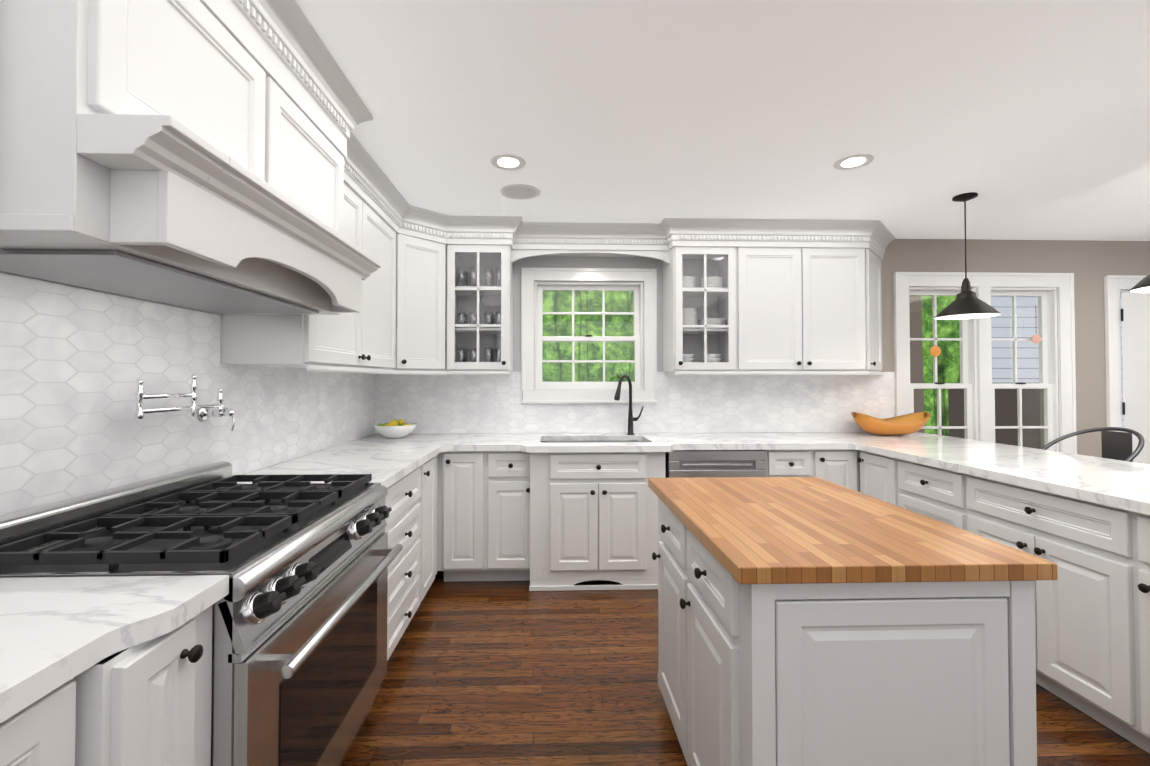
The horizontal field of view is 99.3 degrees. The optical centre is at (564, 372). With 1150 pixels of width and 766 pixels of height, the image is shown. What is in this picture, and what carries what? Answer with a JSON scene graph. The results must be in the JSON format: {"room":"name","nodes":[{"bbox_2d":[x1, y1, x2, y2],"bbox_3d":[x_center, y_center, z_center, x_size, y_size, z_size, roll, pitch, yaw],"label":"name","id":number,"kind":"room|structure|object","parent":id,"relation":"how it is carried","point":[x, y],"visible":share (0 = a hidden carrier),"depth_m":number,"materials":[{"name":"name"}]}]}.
{"room":"kitchen","nodes":[
{"label":"kitchen","id":0,"kind":"room"},
{"bbox_2d":[0,271,219,315],"bbox_3d":[-1.429,0.102,0.379,0.150,2.460,7.070,0,-1,-2],"label":"wall","id":1,"kind":"structure","parent":0,"point":[98,291],"depth_m":1.44,"materials":[{"name":"grey"}]},
{"bbox_2d":[0,273,375,515],"bbox_3d":[-1.379,0.095,1.302,0.008,0.673,4.912,0,-1,-2],"label":"backsplash","id":2,"kind":"structure","parent":1,"relation":"attached to","point":[76,363],"depth_m":1.55,"materials":[{"name":"tile"}]},
{"bbox_2d":[134,375,235,430],"bbox_3d":[-1.326,0.114,1.698,0.122,0.215,0.442,0,-1,-2],"label":"pot filler","id":3,"kind":"object","parent":2,"relation":"attached to","point":[206,412],"visible":1,"depth_m":1.70,"materials":[{"name":"silver metal"}]},
{"bbox_2d":[0,0,381,314],"bbox_3d":[-1.058,-0.671,1.439,0.653,0.878,1.300,0,-1,-2],"label":"range hood","id":4,"kind":"object","parent":1,"relation":"attached to","point":[190,154],"visible":1,"depth_m":1.09,"materials":[{"name":"white paint"}]},
{"bbox_2d":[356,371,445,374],"bbox_3d":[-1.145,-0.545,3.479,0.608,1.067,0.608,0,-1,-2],"label":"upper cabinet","id":5,"kind":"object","parent":1,"relation":"attached to","point":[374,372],"depth_m":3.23,"materials":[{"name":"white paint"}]},
{"bbox_2d":[295,0,1149,240],"bbox_3d":[2.284,-1.176,0.516,7.580,0.100,7.070,0,-1,-2],"label":"ceiling","id":6,"kind":"structure","parent":0,"point":[1027,119],"depth_m":2.04,"materials":[{"name":"white paint"}]},
{"bbox_2d":[491,154,525,170],"bbox_3d":[-0.291,-1.090,2.540,0.183,0.005,0.183,0,-1,-26],"label":"recessed light","id":7,"kind":"object","parent":6,"relation":"in","point":[508,162],"depth_m":2.54,"materials":[{"name":"white plastic"}]},
{"bbox_2d":[500,184,540,199],"bbox_3d":[-0.264,-1.084,2.941,0.242,0.005,0.242,-1,-1,43],"label":"ceiling speaker","id":8,"kind":"object","parent":6,"relation":"in","point":[514,191],"depth_m":2.92,"materials":[{"name":"white plastic"}]},
{"bbox_2d":[833,154,873,169],"bbox_3d":[1.500,-1.090,2.536,0.183,0.005,0.183,0,-1,-26],"label":"recessed light","id":9,"kind":"object","parent":6,"relation":"in","point":[859,160],"depth_m":2.53,"materials":[{"name":"white plastic"}]},
{"bbox_2d":[934,192,1000,319],"bbox_3d":[2.466,-0.714,3.001,0.316,0.744,0.316,0,-1,-2],"label":"pendant light","id":10,"kind":"object","parent":6,"relation":"hanging from","point":[966,303],"visible":1,"depth_m":2.97,"materials":[{"name":"brown metal"}]},
{"bbox_2d":[1129,274,1149,292],"bbox_3d":[2.586,-0.729,2.035,0.316,0.744,0.316,0,-1,-2],"label":"pendant light","id":11,"kind":"object","parent":6,"relation":"hanging from","point":[1142,285],"visible":1,"depth_m":2.10,"materials":[{"name":"brown metal"}]},
{"bbox_2d":[340,571,1149,765],"bbox_3d":[2.284,1.384,0.476,7.580,0.100,7.070,0,-1,-2],"label":"floor","id":12,"kind":"structure","parent":0,"point":[499,673],"depth_m":2.07,"materials":[{"name":"brown wood"}]},
{"bbox_2d":[0,669,87,765],"bbox_3d":[-1.052,0.897,0.464,0.600,0.870,0.600,0,-1,-2],"label":"base cabinet","id":13,"kind":"object","parent":12,"relation":"on","point":[52,730],"depth_m":0.73,"materials":[{"name":"white paint"}]},
{"bbox_2d":[0,575,227,722],"bbox_3d":[-1.034,0.436,0.263,0.630,0.040,1.522,0,-1,-2],"label":"countertop","id":14,"kind":"structure","parent":13,"relation":"on","point":[56,632],"depth_m":0.85,"materials":[{"name":"stone"}]},
{"bbox_2d":[88,605,212,765],"bbox_3d":[-1.043,0.903,0.892,0.645,0.870,0.255,0,-1,-2],"label":"base cabinet","id":15,"kind":"object","parent":12,"relation":"on","point":[147,703],"depth_m":0.87,"materials":[{"name":"white paint"}]},
{"bbox_2d":[0,461,402,765],"bbox_3d":[-0.997,0.846,1.482,0.761,1.003,0.914,0,-1,-2],"label":"range","id":16,"kind":"object","parent":12,"relation":"on","point":[299,639],"visible":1,"depth_m":1.29,"materials":[{"name":"silver metal"}]},
{"bbox_2d":[381,464,423,660],"bbox_3d":[-1.087,0.925,2.294,0.645,0.870,0.700,0,-1,-2],"label":"base cabinet","id":17,"kind":"object","parent":12,"relation":"on","point":[405,522],"depth_m":2.35,"materials":[{"name":"white paint"}]},
{"bbox_2d":[237,444,443,487],"bbox_3d":[-1.079,0.471,2.505,0.679,0.040,1.112,0,-1,-2],"label":"countertop","id":18,"kind":"structure","parent":17,"relation":"on","point":[387,464],"depth_m":2.48,"materials":[{"name":"stone"}]},
{"bbox_2d":[424,455,437,596],"bbox_3d":[-1.106,0.934,2.878,0.645,0.870,0.470,0,-1,-2],"label":"base cabinet","id":19,"kind":"object","parent":12,"relation":"on","point":[431,466],"depth_m":2.86,"materials":[{"name":"white paint"}]},
{"bbox_2d":[437,451,488,581],"bbox_3d":[-0.658,0.943,3.450,0.284,0.870,0.645,0,-1,-2],"label":"base cabinet","id":20,"kind":"object","parent":12,"relation":"on","point":[463,476],"depth_m":3.13,"materials":[{"name":"white paint"}]},
{"bbox_2d":[357,434,463,439],"bbox_3d":[-1.102,0.485,3.406,0.689,0.040,0.390,0,-1,-2],"label":"countertop","id":21,"kind":"structure","parent":20,"relation":"on","point":[375,436],"depth_m":3.52,"materials":[{"name":"stone"}]},
{"bbox_2d":[373,419,416,437],"bbox_3d":[-1.213,0.402,3.509,0.300,0.128,0.300,0,-1,-2],"label":"fruit bowl","id":22,"kind":"object","parent":21,"relation":"on","point":[400,428],"visible":1,"depth_m":3.42,"materials":[{"name":"white ceramic"}]},
{"bbox_2d":[344,432,863,452],"bbox_3d":[0.218,0.486,3.426,3.330,0.040,0.768,0,-1,-2],"label":"countertop","id":23,"kind":"structure","parent":20,"relation":"on","point":[524,442],"depth_m":3.23,"materials":[{"name":"stone"}]},
{"bbox_2d":[541,441,642,442],"bbox_3d":[0.210,0.609,3.442,0.774,0.202,0.439,0,-1,-2],"label":"sink basin","id":24,"kind":"object","parent":23,"relation":"in","point":[583,441],"visible":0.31,"depth_m":3.65,"materials":[{"name":"silver metal"}]},
{"bbox_2d":[602,375,643,434],"bbox_3d":[0.448,0.242,3.628,0.312,0.451,0.215,0,-1,-2],"label":"faucet","id":25,"kind":"object","parent":23,"relation":"on","point":[631,418],"visible":1,"depth_m":3.69,"materials":[{"name":"black metal"}]},
{"bbox_2d":[489,451,528,580],"bbox_3d":[-0.354,0.943,3.460,0.325,0.870,0.645,0,-1,-2],"label":"base cabinet","id":26,"kind":"object","parent":12,"relation":"on","point":[508,470],"depth_m":3.14,"materials":[{"name":"white paint"}]},
{"bbox_2d":[529,452,664,590],"bbox_3d":[0.203,0.943,3.441,0.862,0.870,0.722,0,-1,-2],"label":"base cabinet","id":27,"kind":"object","parent":12,"relation":"on","point":[553,521],"depth_m":3.09,"materials":[{"name":"white paint"}]},
{"bbox_2d":[665,450,765,477],"bbox_3d":[0.990,0.946,3.478,0.642,0.866,0.602,0,-1,-2],"label":"dishwasher","id":28,"kind":"object","parent":12,"relation":"on","point":[709,463],"visible":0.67,"depth_m":3.19,"materials":[{"name":"silver metal"}]},
{"bbox_2d":[765,449,860,491],"bbox_3d":[1.623,0.944,3.522,0.620,0.870,0.645,0,-1,-2],"label":"base cabinet","id":29,"kind":"object","parent":12,"relation":"on","point":[841,467],"depth_m":3.21,"materials":[{"name":"white paint"}]},
{"bbox_2d":[652,498,1036,765],"bbox_3d":[0.741,0.916,1.585,0.757,0.866,0.947,0,-1,-2],"label":"base cabinet","id":30,"kind":"object","parent":12,"relation":"on","point":[887,674],"visible":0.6,"depth_m":1.12,"materials":[{"name":"grey wood"}]},
{"bbox_2d":[648,477,1057,583],"bbox_3d":[0.740,0.461,1.598,0.733,0.039,1.000,0,-1,-2],"label":"countertop","id":31,"kind":"structure","parent":30,"relation":"on","point":[774,530],"depth_m":1.29,"materials":[{"name":"brown wood"}]},
{"bbox_2d":[858,451,889,502],"bbox_3d":[2.261,0.937,3.044,0.645,0.870,0.350,0,-1,-2],"label":"base cabinet","id":32,"kind":"object","parent":12,"relation":"on","point":[874,468],"depth_m":3.05,"materials":[{"name":"white paint"}]},
{"bbox_2d":[890,457,957,527],"bbox_3d":[2.274,0.930,2.634,0.645,0.870,0.470,0,-1,-2],"label":"base cabinet","id":33,"kind":"object","parent":12,"relation":"on","point":[929,491],"depth_m":2.64,"materials":[{"name":"white paint"}]},
{"bbox_2d":[958,472,1125,738],"bbox_3d":[2.292,0.921,2.055,0.645,0.870,0.690,0,-1,-2],"label":"base cabinet","id":34,"kind":"object","parent":12,"relation":"on","point":[1092,628],"depth_m":1.91,"materials":[{"name":"white paint"}]},
{"bbox_2d":[824,432,1149,514],"bbox_3d":[2.414,0.458,1.619,0.948,0.040,4.518,0,-1,-2],"label":"countertop","id":35,"kind":"structure","parent":34,"relation":"on","point":[1125,485],"depth_m":2.37,"materials":[{"name":"stone"}]},
{"bbox_2d":[851,412,930,434],"bbox_3d":[2.444,0.381,3.664,0.550,0.175,0.330,0,-1,-2],"label":"bowl","id":36,"kind":"object","parent":35,"relation":"on","point":[910,423],"visible":1,"depth_m":3.58,"materials":[{"name":"orange wood"}]},
{"bbox_2d":[1041,427,1144,461],"bbox_3d":[3.099,0.849,2.897,0.468,1.046,0.477,0,-1,-2],"label":"metal stool","id":37,"kind":"object","parent":12,"relation":"on","point":[1116,445],"visible":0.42,"depth_m":2.91,"materials":[{"name":"grey metal"}]},
{"bbox_2d":[1122,509,1149,753],"bbox_3d":[2.311,0.912,1.460,0.645,0.870,0.500,0,-1,-2],"label":"base cabinet","id":38,"kind":"object","parent":12,"relation":"on","point":[1135,526],"depth_m":1.71,"materials":[{"name":"white paint"}]},
{"bbox_2d":[454,239,1149,457],"bbox_3d":[2.250,0.158,3.956,7.430,2.460,0.150,0,-1,-2],"label":"wall","id":39,"kind":"structure","parent":0,"point":[1090,264],"depth_m":3.94,"materials":[{"name":"grey paint"}]},
{"bbox_2d":[446,216,509,371],"bbox_3d":[-0.614,-0.543,3.580,0.450,1.067,0.440,0,-1,-2],"label":"upper cabinet","id":40,"kind":"object","parent":39,"relation":"attached to","point":[481,242],"depth_m":3.46,"materials":[{"name":"white paint"}]},
{"bbox_2d":[521,268,656,402],"bbox_3d":[0.193,-0.286,3.854,1.054,1.049,0.138,0,-1,-2],"label":"window","id":41,"kind":"structure","parent":39,"relation":"in","point":[535,282],"depth_m":3.81,"materials":[{"name":"white wood"}]},
{"bbox_2d":[510,216,689,371],"bbox_3d":[0.195,-0.543,3.606,1.294,1.067,0.440,0,-1,-2],"label":"valance","id":42,"kind":"object","parent":39,"relation":"attached to","point":[668,241],"depth_m":3.57,"materials":[{"name":"white paint"}]},
{"bbox_2d":[375,372,894,433],"bbox_3d":[0.584,0.232,3.824,4.090,0.477,0.008,0,-1,-2],"label":"backsplash","id":43,"kind":"structure","parent":39,"relation":"attached to","point":[440,404],"depth_m":3.83,"materials":[{"name":"tile"}]},
{"bbox_2d":[690,218,745,371],"bbox_3d":[1.009,-0.542,3.631,0.457,1.067,0.440,0,-1,-2],"label":"upper cabinet","id":44,"kind":"object","parent":39,"relation":"attached to","point":[717,246],"depth_m":3.51,"materials":[{"name":"white paint"}]},
{"bbox_2d":[682,276,694,286],"bbox_3d":[0.903,-0.664,3.690,0.160,0.092,0.164,1,-1,-44],"label":"plate","id":45,"kind":"object","parent":44,"relation":"in","point":[692,281],"depth_m":3.62,"materials":[{"name":"white ceramic"}]},
{"bbox_2d":[683,354,693,361],"bbox_3d":[0.903,-0.083,3.682,0.149,0.110,0.139,0,-1,-8],"label":"plate","id":46,"kind":"object","parent":44,"relation":"in","point":[686,357],"depth_m":3.62,"materials":[{"name":"white ceramic"}]},
{"bbox_2d":[683,308,701,328],"bbox_3d":[0.903,-0.397,3.686,0.188,0.158,0.197,0,-1,-2],"label":"plate","id":47,"kind":"object","parent":44,"relation":"in","point":[693,321],"depth_m":3.61,"materials":[{"name":"white ceramic"}]},
{"bbox_2d":[700,276,722,287],"bbox_3d":[1.113,-0.664,3.696,0.160,0.092,0.164,1,-1,-44],"label":"plate","id":48,"kind":"object","parent":44,"relation":"in","point":[716,285],"depth_m":3.63,"materials":[{"name":"white ceramic"}]},
{"bbox_2d":[702,354,721,361],"bbox_3d":[1.113,-0.083,3.686,0.149,0.110,0.139,0,-1,-8],"label":"plate","id":49,"kind":"object","parent":44,"relation":"in","point":[710,358],"depth_m":3.63,"materials":[{"name":"white ceramic"}]},
{"bbox_2d":[702,318,725,328],"bbox_3d":[1.113,-0.359,3.692,0.188,0.081,0.197,0,-1,-2],"label":"plate","id":50,"kind":"object","parent":44,"relation":"in","point":[712,321],"depth_m":3.61,"materials":[{"name":"white ceramic"}]},
{"bbox_2d":[746,219,894,371],"bbox_3d":[1.898,-0.542,3.659,1.447,1.067,0.440,0,-1,-2],"label":"upper cabinet","id":51,"kind":"object","parent":39,"relation":"attached to","point":[797,297],"depth_m":3.53,"materials":[{"name":"white paint"}]},
{"bbox_2d":[893,272,1076,453],"bbox_3d":[3.361,0.070,3.953,1.464,1.739,0.130,0,-1,-2],"label":"window","id":52,"kind":"structure","parent":39,"relation":"in","point":[1056,357],"depth_m":3.92,"materials":[{"name":"white wood"}]},
{"bbox_2d":[1104,275,1149,463],"bbox_3d":[4.963,0.295,3.596,1.154,2.170,1.036,0,-1,-2],"label":"door frame","id":53,"kind":"structure","parent":39,"relation":"attached to","point":[1133,407],"depth_m":3.83,"materials":[{"name":"white wood"}]},
{"label":"outside","id":54,"kind":"structure","parent":0,"visible":0},
{"bbox_2d":[542,290,959,435],"bbox_3d":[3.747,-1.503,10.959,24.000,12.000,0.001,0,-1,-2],"label":"trees","id":55,"kind":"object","parent":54,"point":[559,322],"depth_m":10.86,"materials":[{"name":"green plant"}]},
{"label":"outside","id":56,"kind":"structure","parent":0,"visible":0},
{"bbox_2d":[909,296,1123,448],"bbox_3d":[5.381,-2.069,6.713,15.000,9.002,4.893,0,-1,-2],"label":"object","id":57,"kind":"structure","parent":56,"point":[1028,399],"depth_m":6.19,"materials":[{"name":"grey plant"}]}
]}

